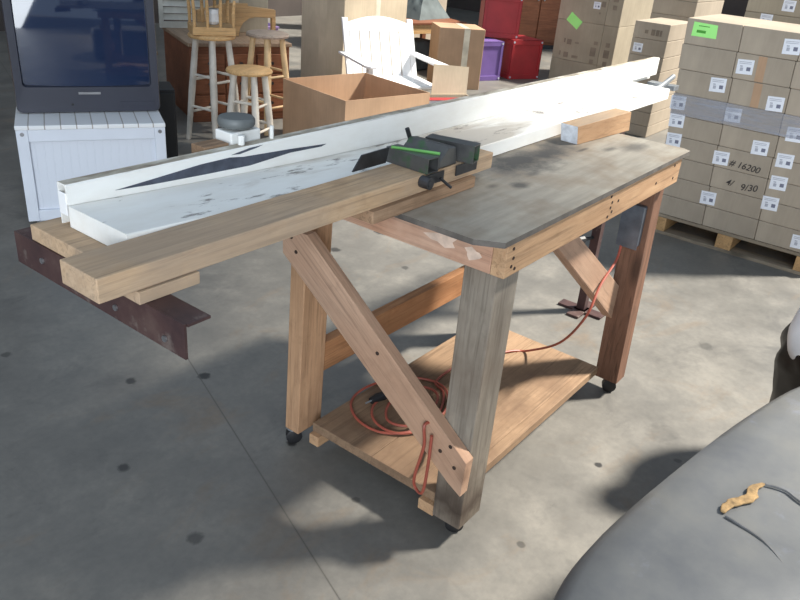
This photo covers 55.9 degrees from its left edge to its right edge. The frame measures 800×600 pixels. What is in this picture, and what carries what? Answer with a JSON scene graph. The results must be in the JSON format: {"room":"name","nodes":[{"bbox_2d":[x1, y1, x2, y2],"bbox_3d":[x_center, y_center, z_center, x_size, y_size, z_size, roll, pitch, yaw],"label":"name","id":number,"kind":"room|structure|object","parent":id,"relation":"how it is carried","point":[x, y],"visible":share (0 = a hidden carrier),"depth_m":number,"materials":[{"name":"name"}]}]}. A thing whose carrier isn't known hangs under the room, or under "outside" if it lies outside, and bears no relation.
{"room":"warehouse","nodes":[
{"label":"warehouse","id":0,"kind":"room"},
{"bbox_2d":[0,0,450,30],"bbox_3d":[-4.916,-5.879,7.662,0.200,6.000,26.000,23,32,32],"label":"wall","id":1,"kind":"structure","parent":0,"point":[282,7],"depth_m":12.49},
{"bbox_2d":[0,7,799,599],"bbox_3d":[0.404,-0.747,5.342,28.000,0.200,30.000,23,32,32],"label":"floor","id":2,"kind":"structure","parent":0,"point":[131,468],"depth_m":2.63,"materials":[{"name":"concrete"}]},
{"bbox_2d":[14,107,166,222],"bbox_3d":[-1.732,-0.808,4.265,0.725,0.540,0.660,-7,29,-22],"label":"storage chest","id":3,"kind":"object","parent":2,"relation":"on","point":[53,147],"visible":0.65,"depth_m":3.95,"materials":[{"name":"white wood"}]},
{"bbox_2d":[1,0,159,112],"bbox_3d":[-1.728,-1.401,4.102,0.725,0.660,0.423,-7,29,-23],"label":"television","id":4,"kind":"object","parent":3,"relation":"on","point":[65,55],"visible":1,"depth_m":3.95,"materials":[{"name":"plastic"}]},
{"bbox_2d":[158,81,177,157],"bbox_3d":[-1.638,-1.194,5.088,0.220,0.500,0.268,-7,29,-22],"label":"base cabinet","id":5,"kind":"object","parent":2,"relation":"on","point":[167,110],"visible":0.29,"depth_m":4.98,"materials":[{"name":"black rubber"}]},
{"bbox_2d":[186,31,239,138],"bbox_3d":[-1.382,-1.572,5.581,0.340,0.774,0.340,19,30,26],"label":"bar stool","id":6,"kind":"object","parent":2,"relation":"on","point":[212,77],"visible":0.74,"depth_m":5.47,"materials":[{"name":"brown wood"}]},
{"bbox_2d":[187,0,235,35],"bbox_3d":[-1.339,-2.054,5.337,0.370,0.310,0.366,-6,29,-21],"label":"frame","id":7,"kind":"object","parent":6,"relation":"on","point":[196,28],"visible":0.95,"depth_m":5.30,"materials":[{"name":"brown wood"}]},
{"bbox_2d":[205,8,218,24],"bbox_3d":[-1.339,-2.029,5.390,0.110,0.104,0.110,23,32,32],"label":"enamel mug","id":8,"kind":"object","parent":7,"relation":"on","point":[213,12],"visible":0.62,"depth_m":5.35,"materials":[{"name":"white paint"}]},
{"bbox_2d":[162,28,291,121],"bbox_3d":[-1.498,-1.963,6.495,0.850,0.625,0.936,-10,30,-27],"label":"dresser","id":9,"kind":"object","parent":2,"relation":"on","point":[178,46],"visible":0.52,"depth_m":6.15,"materials":[{"name":"wood"}]},
{"bbox_2d":[158,0,204,27],"bbox_3d":[-1.840,-2.610,6.351,0.400,0.600,0.030,-10,30,-27],"label":"shutter","id":10,"kind":"object","parent":9,"relation":"on","point":[162,11],"visible":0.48,"depth_m":6.40,"materials":[{"name":"grey paint"}]},
{"bbox_2d":[196,2,275,36],"bbox_3d":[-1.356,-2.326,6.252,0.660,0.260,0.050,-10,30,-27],"label":"chair","id":11,"kind":"object","parent":9,"relation":"on","point":[243,12],"visible":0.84,"depth_m":6.24,"materials":[{"name":"beige wood"}]},
{"bbox_2d":[216,0,267,31],"bbox_3d":[-1.385,-2.585,6.548,0.390,0.450,0.321,-10,30,-27],"label":"carton","id":12,"kind":"object","parent":9,"relation":"on","point":[257,22],"visible":0.26,"depth_m":6.50,"materials":[{"name":"cardboard"}]},
{"bbox_2d":[225,64,272,136],"bbox_3d":[-1.088,-1.377,5.456,0.330,0.587,0.330,12,28,14],"label":"bar stool","id":13,"kind":"object","parent":2,"relation":"on","point":[245,71],"visible":0.7,"depth_m":5.35,"materials":[{"name":"brown wood"}]},
{"bbox_2d":[246,29,288,135],"bbox_3d":[-1.048,-1.724,5.964,0.330,0.754,0.330,23,32,32],"label":"bar stool","id":14,"kind":"object","parent":2,"relation":"on","point":[267,35],"visible":0.63,"depth_m":5.83,"materials":[{"name":"brown wood"}]},
{"bbox_2d":[301,0,406,76],"bbox_3d":[-0.484,-2.795,7.979,0.581,0.929,1.001,23,32,32],"label":"carton","id":15,"kind":"object","parent":2,"relation":"on","point":[321,30],"visible":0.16,"depth_m":7.62,"materials":[{"name":"cardboard"}]},
{"bbox_2d":[283,73,429,133],"bbox_3d":[-0.350,-1.435,5.849,0.800,0.450,0.800,-17,34,-37],"label":"carton","id":16,"kind":"object","parent":2,"relation":"on","point":[312,101],"visible":0.43,"depth_m":5.72,"materials":[{"name":"cardboard"}]},
{"bbox_2d":[338,16,446,91],"bbox_3d":[-0.082,-2.167,6.987,0.840,0.771,0.898,-7,29,-23],"label":"armchair","id":17,"kind":"object","parent":2,"relation":"on","point":[376,27],"visible":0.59,"depth_m":7.13,"materials":[{"name":"white paint"}]},
{"bbox_2d":[414,37,429,70],"bbox_3d":[0.188,-2.967,9.096,0.250,0.340,0.350,23,32,32],"label":"tool case","id":18,"kind":"object","parent":2,"relation":"on","point":[422,45],"visible":0.3,"depth_m":9.00,"materials":[{"name":"plastic"}]},
{"bbox_2d":[414,34,430,39],"bbox_3d":[0.142,-3.551,10.231,0.598,0.349,0.700,23,32,32],"label":"carton","id":19,"kind":"object","parent":2,"relation":"on","point":[428,36],"visible":0.02,"depth_m":10.00,"materials":[{"name":"brown cardboard"}]},
{"bbox_2d":[406,18,466,38],"bbox_3d":[0.171,-3.073,9.029,0.920,0.585,0.760,-15,33,-34],"label":"side table","id":20,"kind":"object","parent":2,"relation":"on","point":[422,27],"visible":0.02,"depth_m":8.62,"materials":[{"name":"brown wood"}]},
{"bbox_2d":[406,0,449,19],"bbox_3d":[0.261,-3.502,8.949,0.420,0.264,0.620,23,32,32],"label":"tarp","id":21,"kind":"object","parent":20,"relation":"on","point":[416,9],"visible":0.87,"depth_m":8.81,"materials":[{"name":"plastic"}]},
{"bbox_2d":[430,64,468,97],"bbox_3d":[0.318,-1.645,6.281,0.722,0.541,0.470,-6,29,-20],"label":"carton","id":22,"kind":"object","parent":2,"relation":"on","point":[448,81],"visible":0.17,"depth_m":6.45,"materials":[{"name":"cardboard"}]},
{"bbox_3d":[0.396,-1.479,6.374,0.400,0.160,0.320,-6,29,-20],"label":"book","id":23,"kind":"object","parent":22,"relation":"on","visible":0},
{"bbox_3d":[0.418,-1.593,6.334,0.360,0.080,0.300,-6,29,-20],"label":"book","id":24,"kind":"object","parent":23,"relation":"on","visible":0},
{"bbox_2d":[429,97,453,103],"bbox_3d":[0.398,-1.687,6.386,0.380,0.035,0.100,-6,29,-20],"label":"book","id":25,"kind":"object","parent":24,"relation":"on","point":[432,99],"visible":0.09,"depth_m":6.33,"materials":[{"name":"red paper"}]},
{"bbox_2d":[427,22,485,89],"bbox_3d":[0.606,-2.685,8.287,0.500,0.631,0.421,0,27,-11],"label":"carton","id":26,"kind":"object","parent":2,"relation":"on","point":[454,44],"visible":0.84,"depth_m":8.08,"materials":[{"name":"cardboard"}]},
{"bbox_2d":[283,133,689,531],"bbox_3d":[0.256,-0.002,2.520,0.780,0.990,1.269,23,32,32],"label":"workbench","id":27,"kind":"object","parent":2,"relation":"on","point":[536,200],"visible":0.87,"depth_m":2.19,"materials":[{"name":"orange wood"}]},
{"bbox_2d":[57,57,678,245],"bbox_3d":[0.367,-0.606,2.503,0.220,0.128,3.047,23,32,32],"label":"beam","id":28,"kind":"structure","parent":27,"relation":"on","point":[114,206],"depth_m":1.88,"materials":[{"name":"white wood"}]},
{"bbox_2d":[14,227,210,359],"bbox_3d":[-0.544,-0.026,1.387,0.535,0.066,0.056,23,32,32],"label":"iron","id":29,"kind":"object","parent":28,"relation":"attached to","point":[165,320],"visible":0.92,"depth_m":1.30,"materials":[{"name":"metal"}]},
{"bbox_2d":[30,217,106,257],"bbox_3d":[-0.494,-0.151,1.532,0.252,0.032,0.392,23,32,32],"label":"board","id":30,"kind":"object","parent":29,"relation":"on","point":[57,236],"visible":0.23,"depth_m":1.42,"materials":[{"name":"brown wood"}]},
{"bbox_2d":[124,270,199,304],"bbox_3d":[-0.433,-0.036,1.327,0.094,0.023,0.125,23,32,32],"label":"block","id":31,"kind":"object","parent":29,"relation":"on","point":[148,294],"visible":0.46,"depth_m":1.29,"materials":[{"name":"brown wood"}]},
{"bbox_2d":[60,149,492,303],"bbox_3d":[-0.156,-0.214,1.652,0.107,0.044,1.187,23,32,32],"label":"plank","id":32,"kind":"object","parent":31,"relation":"on","point":[113,271],"visible":0.76,"depth_m":1.42,"materials":[{"name":"brown wood"}]},
{"bbox_2d":[352,127,480,189],"bbox_3d":[0.047,-0.345,1.863,0.172,0.115,0.346,23,32,32],"label":"clamp","id":33,"kind":"object","parent":32,"relation":"attached to","point":[433,152],"visible":1,"depth_m":1.86,"materials":[{"name":"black metal"}]},
{"bbox_2d":[191,112,273,152],"bbox_3d":[-0.399,-0.370,1.773,0.105,0.114,0.190,23,32,32],"label":"stop jig","id":34,"kind":"object","parent":28,"relation":"attached to","point":[238,128],"visible":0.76,"depth_m":1.75,"materials":[{"name":"white plastic"}]},
{"bbox_2d":[351,175,475,224],"bbox_3d":[0.024,-0.267,1.869,0.116,0.030,0.421,23,32,32],"label":"block","id":35,"kind":"object","parent":27,"relation":"on","point":[373,216],"visible":0.49,"depth_m":1.80,"materials":[{"name":"brown wood"}]},
{"bbox_2d":[313,330,597,500],"bbox_3d":[0.242,0.344,2.703,0.538,0.032,1.030,23,32,32],"label":"shelf","id":36,"kind":"object","parent":27,"relation":"attached to","point":[533,384],"depth_m":2.60,"materials":[{"name":"brown wood"}]},
{"bbox_2d":[349,245,621,494],"bbox_3d":[0.235,0.120,2.522,0.587,0.535,1.068,23,32,32],"label":"extension cord","id":37,"kind":"object","parent":27,"relation":"on","point":[374,399],"visible":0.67,"depth_m":2.53,"materials":[{"name":"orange rubber"}]},
{"bbox_2d":[561,108,630,144],"bbox_3d":[0.681,-0.603,2.606,0.065,0.070,0.376,26,34,36],"label":"block","id":38,"kind":"object","parent":27,"relation":"on","point":[588,128],"visible":1,"depth_m":2.56,"materials":[{"name":"orange wood"}]},
{"bbox_2d":[479,37,503,80],"bbox_3d":[0.866,-2.841,8.854,0.520,0.440,0.426,-11,31,-28],"label":"crate","id":39,"kind":"object","parent":2,"relation":"on","point":[492,56],"visible":0.46,"depth_m":8.76,"materials":[{"name":"purple plastic"}]},
{"bbox_2d":[494,35,543,78],"bbox_3d":[1.414,-2.961,9.177,0.440,0.450,0.426,-9,30,-26],"label":"crate","id":40,"kind":"object","parent":2,"relation":"on","point":[521,58],"visible":0.88,"depth_m":9.02,"materials":[{"name":"red plastic"}]},
{"bbox_2d":[478,0,522,38],"bbox_3d":[1.182,-3.390,8.970,0.440,0.460,0.446,3,27,-4],"label":"crate","id":41,"kind":"object","parent":40,"relation":"on","point":[499,18],"visible":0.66,"depth_m":8.80,"materials":[{"name":"red plastic"}]},
{"bbox_2d":[491,0,560,48],"bbox_3d":[2.025,-4.528,11.439,1.000,1.300,0.542,-4,28,-17],"label":"cabinet","id":42,"kind":"object","parent":2,"relation":"on","point":[539,18],"visible":0.3,"depth_m":11.34,"materials":[{"name":"wood"}]},
{"bbox_2d":[548,57,596,77],"bbox_3d":[2.373,-2.912,9.471,0.598,0.249,0.950,23,32,32],"label":"carton","id":43,"kind":"object","parent":2,"relation":"on","point":[559,67],"visible":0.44,"depth_m":9.15,"materials":[{"name":"cardboard"}]},
{"bbox_2d":[552,12,604,64],"bbox_3d":[2.404,-3.265,9.291,0.598,0.543,0.953,23,32,32],"label":"carton","id":44,"kind":"object","parent":43,"relation":"on","point":[576,40],"visible":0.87,"depth_m":8.96,"materials":[{"name":"cardboard"}]},
{"bbox_2d":[558,0,608,24],"bbox_3d":[2.437,-3.636,9.104,0.598,0.479,0.952,23,32,32],"label":"carton","id":45,"kind":"object","parent":44,"relation":"on","point":[589,11],"visible":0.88,"depth_m":8.79,"materials":[{"name":"cardboard"}]},
{"bbox_2d":[558,132,624,319],"bbox_3d":[0.906,-0.392,3.405,0.215,0.992,0.189,3,27,-5],"label":"support stand","id":46,"kind":"object","parent":2,"relation":"on","point":[581,307],"visible":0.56,"depth_m":3.57,"materials":[{"name":"metal"}]},
{"bbox_2d":[625,118,669,136],"bbox_3d":[2.312,-1.678,7.187,0.318,0.099,0.600,23,32,32],"label":"carton","id":47,"kind":"object","parent":2,"relation":"on","point":[634,129],"visible":0.38,"depth_m":6.96,"materials":[{"name":"brown cardboard"}]},
{"bbox_2d":[630,107,670,126],"bbox_3d":[2.321,-1.776,7.137,0.318,0.119,0.600,23,32,32],"label":"carton","id":48,"kind":"object","parent":47,"relation":"on","point":[637,117],"visible":0.38,"depth_m":6.91,"materials":[{"name":"brown cardboard"}]},
{"bbox_2d":[635,94,673,113],"bbox_3d":[2.330,-1.882,7.083,0.318,0.119,0.600,23,32,32],"label":"carton","id":49,"kind":"object","parent":48,"relation":"on","point":[654,107],"visible":0.16,"depth_m":6.88,"materials":[{"name":"brown cardboard"}]},
{"bbox_2d":[669,81,676,94],"bbox_3d":[2.340,-1.989,7.029,0.318,0.119,0.600,23,32,32],"label":"carton","id":50,"kind":"object","parent":49,"relation":"on","point":[674,82],"visible":0.02,"depth_m":7.05,"materials":[{"name":"brown cardboard"}]},
{"bbox_2d":[636,68,678,83],"bbox_3d":[2.349,-2.096,6.975,0.318,0.119,0.600,23,32,32],"label":"carton","id":51,"kind":"object","parent":50,"relation":"on","point":[662,76],"visible":0.14,"depth_m":6.76,"materials":[{"name":"brown cardboard"}]},
{"bbox_2d":[627,53,680,72],"bbox_3d":[2.359,-2.203,6.921,0.318,0.119,0.600,23,32,32],"label":"carton","id":52,"kind":"object","parent":51,"relation":"on","point":[666,64],"visible":0.4,"depth_m":6.74,"materials":[{"name":"brown cardboard"}]},
{"bbox_2d":[629,37,683,58],"bbox_3d":[2.369,-2.318,6.862,0.318,0.139,0.602,23,32,32],"label":"carton","id":53,"kind":"object","parent":52,"relation":"on","point":[641,46],"visible":0.79,"depth_m":6.66,"materials":[{"name":"brown cardboard"}]},
{"bbox_2d":[633,18,687,41],"bbox_3d":[2.380,-2.443,6.799,0.318,0.139,0.602,23,32,32],"label":"carton","id":54,"kind":"object","parent":53,"relation":"on","point":[659,29],"visible":0.85,"depth_m":6.61,"materials":[{"name":"brown cardboard"}]},
{"bbox_2d":[553,387,799,599],"bbox_3d":[0.956,0.808,1.463,1.141,0.611,1.546,23,32,32],"label":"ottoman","id":55,"kind":"object","parent":2,"relation":"on","point":[725,524],"visible":1,"depth_m":1.46,"materials":[{"name":"grey fabric"}]},
{"bbox_2d":[655,213,799,274],"bbox_3d":[2.262,-0.505,4.832,0.930,0.125,1.100,23,32,32],"label":"pallet","id":56,"kind":"object","parent":2,"relation":"on","point":[725,242],"visible":0.15,"depth_m":4.45,"materials":[{"name":"brown wood"}]},
{"bbox_2d":[659,194,705,223],"bbox_3d":[1.860,-0.641,4.756,0.306,0.118,0.580,23,32,32],"label":"carton","id":57,"kind":"object","parent":56,"relation":"on","point":[690,211],"visible":0.27,"depth_m":4.53,"materials":[{"name":"brown cardboard"}]},
{"bbox_2d":[663,178,709,204],"bbox_3d":[1.864,-0.750,4.707,0.306,0.118,0.580,23,32,32],"label":"carton","id":58,"kind":"object","parent":57,"relation":"on","point":[683,189],"visible":0.26,"depth_m":4.48,"materials":[{"name":"brown cardboard"}]},
{"bbox_2d":[678,159,713,185],"bbox_3d":[1.865,-0.859,4.659,0.306,0.118,0.579,23,32,32],"label":"carton","id":59,"kind":"object","parent":58,"relation":"on","point":[690,170],"visible":0.26,"depth_m":4.42,"materials":[{"name":"brown cardboard"}]},
{"bbox_2d":[665,132,718,164],"bbox_3d":[1.869,-0.975,4.604,0.306,0.136,0.582,23,32,32],"label":"carton","id":60,"kind":"object","parent":59,"relation":"on","point":[702,152],"visible":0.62,"depth_m":4.38,"materials":[{"name":"brown cardboard"}]},
{"bbox_2d":[668,113,723,144],"bbox_3d":[1.875,-1.079,4.555,0.309,0.128,0.582,23,32,32],"label":"carton","id":61,"kind":"object","parent":60,"relation":"on","point":[690,128],"visible":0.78,"depth_m":4.34,"materials":[{"name":"brown cardboard"}]},
{"bbox_2d":[670,93,727,123],"bbox_3d":[1.873,-1.185,4.511,0.315,0.118,0.582,23,32,32],"label":"carton","id":62,"kind":"object","parent":61,"relation":"on","point":[709,110],"visible":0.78,"depth_m":4.30,"materials":[{"name":"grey cardboard"}]},
{"bbox_2d":[675,69,732,102],"bbox_3d":[1.883,-1.297,4.454,0.307,0.133,0.582,23,32,32],"label":"carton","id":63,"kind":"object","parent":62,"relation":"on","point":[692,83],"visible":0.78,"depth_m":4.24,"materials":[{"name":"brown cardboard"}]},
{"bbox_2d":[678,43,738,77],"bbox_3d":[1.883,-1.423,4.401,0.308,0.136,0.580,23,32,32],"label":"carton","id":64,"kind":"object","parent":63,"relation":"on","point":[708,60],"visible":0.62,"depth_m":4.19,"materials":[{"name":"brown cardboard"}]},
{"bbox_2d":[684,14,769,51],"bbox_3d":[1.892,-1.545,4.340,0.308,0.136,0.581,23,32,32],"label":"carton","id":65,"kind":"object","parent":64,"relation":"on","point":[719,31],"visible":0.88,"depth_m":4.14,"materials":[{"name":"brown cardboard"}]},
{"bbox_2d":[697,25,709,33],"bbox_3d":[1.670,-1.490,4.152,0.065,0.038,0.001,23,32,32],"label":"print","id":66,"kind":"object","parent":65,"relation":"attached to","point":[701,29],"depth_m":4.15,"materials":[{"name":"green paper"}]},
{"bbox_2d":[702,206,758,238],"bbox_3d":[2.097,-0.540,4.598,0.306,0.118,0.580,23,32,32],"label":"carton","id":67,"kind":"object","parent":56,"relation":"on","point":[726,221],"visible":0.47,"depth_m":4.38,"materials":[{"name":"brown cardboard"}]},
{"bbox_2d":[699,180,761,219],"bbox_3d":[2.088,-0.686,4.542,0.345,0.189,0.582,23,32,32],"label":"carton","id":68,"kind":"object","parent":67,"relation":"on","point":[748,206],"visible":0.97,"depth_m":4.34,"materials":[{"name":"brown cardboard"}]},
{"bbox_2d":[710,161,768,198],"bbox_3d":[2.103,-0.784,4.487,0.306,0.176,0.582,23,32,32],"label":"carton","id":69,"kind":"object","parent":68,"relation":"on","point":[720,176],"visible":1,"depth_m":4.28,"materials":[{"name":"brown cardboard"}]},
{"bbox_2d":[712,145,773,177],"bbox_3d":[2.101,-0.868,4.453,0.317,0.118,0.581,23,32,32],"label":"carton","id":70,"kind":"object","parent":69,"relation":"on","point":[723,156],"visible":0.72,"depth_m":4.24,"materials":[{"name":"brown cardboard"}]},
{"bbox_2d":[719,125,779,157],"bbox_3d":[2.112,-0.971,4.400,0.306,0.122,0.581,23,32,32],"label":"carton","id":71,"kind":"object","parent":70,"relation":"on","point":[754,142],"visible":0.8,"depth_m":4.18,"materials":[{"name":"brown cardboard"}]},
{"bbox_2d":[723,103,784,135],"bbox_3d":[2.112,-1.083,4.351,0.306,0.118,0.582,23,32,32],"label":"carton","id":72,"kind":"object","parent":71,"relation":"on","point":[754,119],"visible":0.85,"depth_m":4.14,"materials":[{"name":"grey cardboard"}]},
{"bbox_2d":[728,78,791,113],"bbox_3d":[2.120,-1.196,4.296,0.307,0.133,0.581,23,32,32],"label":"carton","id":73,"kind":"object","parent":72,"relation":"on","point":[773,98],"visible":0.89,"depth_m":4.08,"materials":[{"name":"brown cardboard"}]},
{"bbox_2d":[732,52,796,87],"bbox_3d":[2.119,-1.322,4.242,0.308,0.136,0.581,23,32,32],"label":"carton","id":74,"kind":"object","parent":73,"relation":"on","point":[749,67],"visible":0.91,"depth_m":4.03,"materials":[{"name":"brown cardboard"}]},
{"bbox_2d":[740,61,751,70],"bbox_3d":[1.867,-1.265,4.081,0.064,0.049,0.001,20,30,33],"label":"print","id":75,"kind":"object","parent":74,"relation":"attached to","point":[744,65],"depth_m":4.08},
{"bbox_2d":[739,21,799,60],"bbox_3d":[2.129,-1.444,4.181,0.310,0.136,0.582,23,32,32],"label":"carton","id":76,"kind":"object","parent":74,"relation":"on","point":[775,39],"visible":1,"depth_m":3.98,"materials":[{"name":"cardboard"}]},
{"bbox_2d":[786,41,798,50],"bbox_3d":[2.035,-1.317,3.914,0.064,0.049,0.001,20,30,33],"label":"print","id":77,"kind":"object","parent":76,"relation":"attached to","point":[790,45],"depth_m":3.91},
{"bbox_2d":[769,98,781,107],"bbox_3d":[2.012,-1.055,4.047,0.064,0.049,0.001,20,30,33],"label":"print","id":78,"kind":"object","parent":73,"relation":"attached to","point":[773,102],"depth_m":4.04},
{"bbox_2d":[755,142,766,151],"bbox_3d":[1.986,-0.842,4.161,0.064,0.049,0.001,20,30,33],"label":"print","id":79,"kind":"object","parent":71,"relation":"attached to","point":[759,146],"depth_m":4.16},
{"bbox_2d":[755,220,799,252],"bbox_3d":[2.333,-0.439,4.440,0.306,0.118,0.582,23,32,32],"label":"carton","id":80,"kind":"object","parent":56,"relation":"on","point":[766,232],"visible":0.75,"depth_m":4.25,"materials":[{"name":"brown cardboard"}]},
{"bbox_2d":[759,195,799,230],"bbox_3d":[2.335,-0.563,4.385,0.315,0.149,0.582,23,32,32],"label":"carton","id":81,"kind":"object","parent":80,"relation":"on","point":[773,212],"visible":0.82,"depth_m":4.20,"materials":[{"name":"brown cardboard"}]},
{"bbox_2d":[764,175,799,208],"bbox_3d":[2.339,-0.672,4.335,0.306,0.151,0.581,23,32,32],"label":"carton","id":82,"kind":"object","parent":81,"relation":"on","point":[777,186],"visible":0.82,"depth_m":4.16,"materials":[{"name":"brown cardboard"}]},
{"bbox_2d":[769,153,799,185],"bbox_3d":[2.343,-0.783,4.284,0.306,0.157,0.581,23,32,32],"label":"carton","id":83,"kind":"object","parent":82,"relation":"on","point":[783,165],"visible":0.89,"depth_m":4.11,"materials":[{"name":"brown cardboard"}]},
{"bbox_2d":[774,136,799,163],"bbox_3d":[2.349,-0.872,4.241,0.306,0.118,0.580,23,32,32],"label":"carton","id":84,"kind":"object","parent":83,"relation":"on","point":[785,147],"visible":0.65,"depth_m":4.07,"materials":[{"name":"brown cardboard"}]},
{"bbox_2d":[779,114,799,142],"bbox_3d":[2.349,-0.975,4.196,0.306,0.134,0.582,23,32,32],"label":"carton","id":85,"kind":"object","parent":84,"relation":"on","point":[790,126],"visible":0.98,"depth_m":4.04,"materials":[{"name":"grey cardboard"}]},
{"bbox_2d":[785,89,799,116],"bbox_3d":[2.357,-1.096,4.138,0.307,0.133,0.580,23,32,32],"label":"carton","id":86,"kind":"object","parent":85,"relation":"on","point":[793,105],"visible":1,"depth_m":3.99,"materials":[{"name":"brown cardboard"}]},
{"bbox_2d":[790,61,799,89],"bbox_3d":[2.357,-1.221,4.085,0.308,0.136,0.580,23,32,32],"label":"carton","id":87,"kind":"object","parent":86,"relation":"on","point":[795,83],"visible":1,"depth_m":3.95,"materials":[{"name":"brown cardboard"}]},
{"bbox_2d":[789,129,799,138],"bbox_3d":[2.112,-0.886,4.034,0.064,0.049,0.001,20,30,33],"label":"print","id":88,"kind":"object","parent":85,"relation":"attached to","point":[793,133],"depth_m":4.03},
{"bbox_2d":[769,307,799,401],"bbox_3d":[1.473,0.311,2.399,0.572,0.734,0.573,23,32,32],"label":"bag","id":89,"kind":"object","parent":2,"relation":"on","point":[786,375],"visible":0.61,"depth_m":2.34,"materials":[{"name":"black fabric"}]},
{"bbox_3d":[2.679,-2.781,9.267,0.178,0.249,0.950,23,32,32],"label":"carton","id":90,"kind":"object","parent":2,"relation":"on","visible":0},
{"bbox_2d":[597,25,634,66],"bbox_3d":[2.706,-3.092,9.109,0.178,0.449,0.952,23,32,32],"label":"carton","id":91,"kind":"object","parent":90,"relation":"on","point":[615,46],"visible":0.59,"depth_m":8.80,"materials":[{"name":"cardboard"}]},
{"bbox_2d":[605,0,653,26],"bbox_3d":[2.743,-3.506,8.900,0.178,0.479,0.952,23,32,32],"label":"carton","id":92,"kind":"object","parent":91,"relation":"on","point":[620,13],"visible":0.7,"depth_m":8.68,"materials":[{"name":"cardboard"}]},
{"bbox_3d":[2.856,-2.138,8.081,0.428,0.199,0.850,23,32,32],"label":"carton","id":93,"kind":"object","parent":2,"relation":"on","visible":0},
{"bbox_3d":[2.872,-2.315,7.991,0.428,0.199,0.850,23,32,32],"label":"carton","id":94,"kind":"object","parent":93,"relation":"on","visible":0},
{"bbox_3d":[2.888,-2.493,7.901,0.428,0.199,0.850,23,32,32],"label":"carton","id":95,"kind":"object","parent":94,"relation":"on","visible":0},
{"bbox_3d":[2.904,-2.671,7.811,0.428,0.199,0.850,23,32,32],"label":"carton","id":96,"kind":"object","parent":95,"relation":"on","visible":0},
{"bbox_2d":[650,12,688,20],"bbox_3d":[2.919,-2.840,7.725,0.428,0.179,0.850,23,32,32],"label":"carton","id":97,"kind":"object","parent":96,"relation":"on","point":[653,15],"visible":0.13,"depth_m":7.41,"materials":[{"name":"brown cardboard"}]},
{"bbox_2d":[652,0,723,17],"bbox_3d":[2.931,-2.983,7.653,0.428,0.139,0.850,23,32,32],"label":"carton","id":98,"kind":"object","parent":97,"relation":"on","point":[670,7],"visible":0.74,"depth_m":7.37,"materials":[{"name":"brown cardboard"}]},
{"bbox_2d":[681,0,723,2],"bbox_3d":[2.943,-3.125,7.580,0.428,0.179,0.852,23,32,32],"label":"carton","id":99,"kind":"object","parent":98,"relation":"on","point":[697,1],"visible":1,"depth_m":7.28,"materials":[{"name":"brown cardboard"}]},
{"bbox_3d":[2.908,-1.240,6.315,0.416,0.199,0.800,23,32,32],"label":"carton","id":100,"kind":"object","parent":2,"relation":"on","visible":0},
{"bbox_3d":[2.924,-1.418,6.225,0.416,0.199,0.800,23,32,32],"label":"carton","id":101,"kind":"object","parent":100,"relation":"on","visible":0},
{"bbox_3d":[2.939,-1.596,6.135,0.416,0.199,0.800,23,32,32],"label":"carton","id":102,"kind":"object","parent":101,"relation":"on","visible":0},
{"bbox_3d":[2.955,-1.774,6.045,0.416,0.199,0.800,23,32,32],"label":"carton","id":103,"kind":"object","parent":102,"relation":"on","visible":0},
{"bbox_3d":[2.971,-1.952,5.956,0.416,0.199,0.800,23,32,32],"label":"carton","id":104,"kind":"object","parent":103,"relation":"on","visible":0},
{"bbox_2d":[744,11,799,23],"bbox_3d":[2.986,-2.130,5.865,0.416,0.199,0.802,23,32,32],"label":"carton","id":105,"kind":"object","parent":104,"relation":"on","point":[787,19],"visible":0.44,"depth_m":5.54,"materials":[{"name":"cardboard"}]},
{"bbox_2d":[746,0,799,17],"bbox_3d":[3.000,-2.281,5.788,0.416,0.139,0.802,23,32,32],"label":"carton","id":106,"kind":"object","parent":105,"relation":"on","point":[791,8],"visible":1,"depth_m":5.51,"materials":[{"name":"cardboard"}]},
{"bbox_2d":[438,0,446,10],"bbox_3d":[0.170,-3.862,10.073,0.598,0.349,0.700,23,32,32],"label":"carton","id":107,"kind":"object","parent":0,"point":[443,3],"visible":0.02,"depth_m":10.07,"materials":[{"name":"brown cardboard"}]},
{"bbox_2d":[450,0,747,16],"bbox_3d":[4.321,-7.734,12.959,7.500,6.000,0.200,23,32,32],"label":"wall","id":108,"kind":"structure","parent":0,"point":[730,7],"depth_m":12.92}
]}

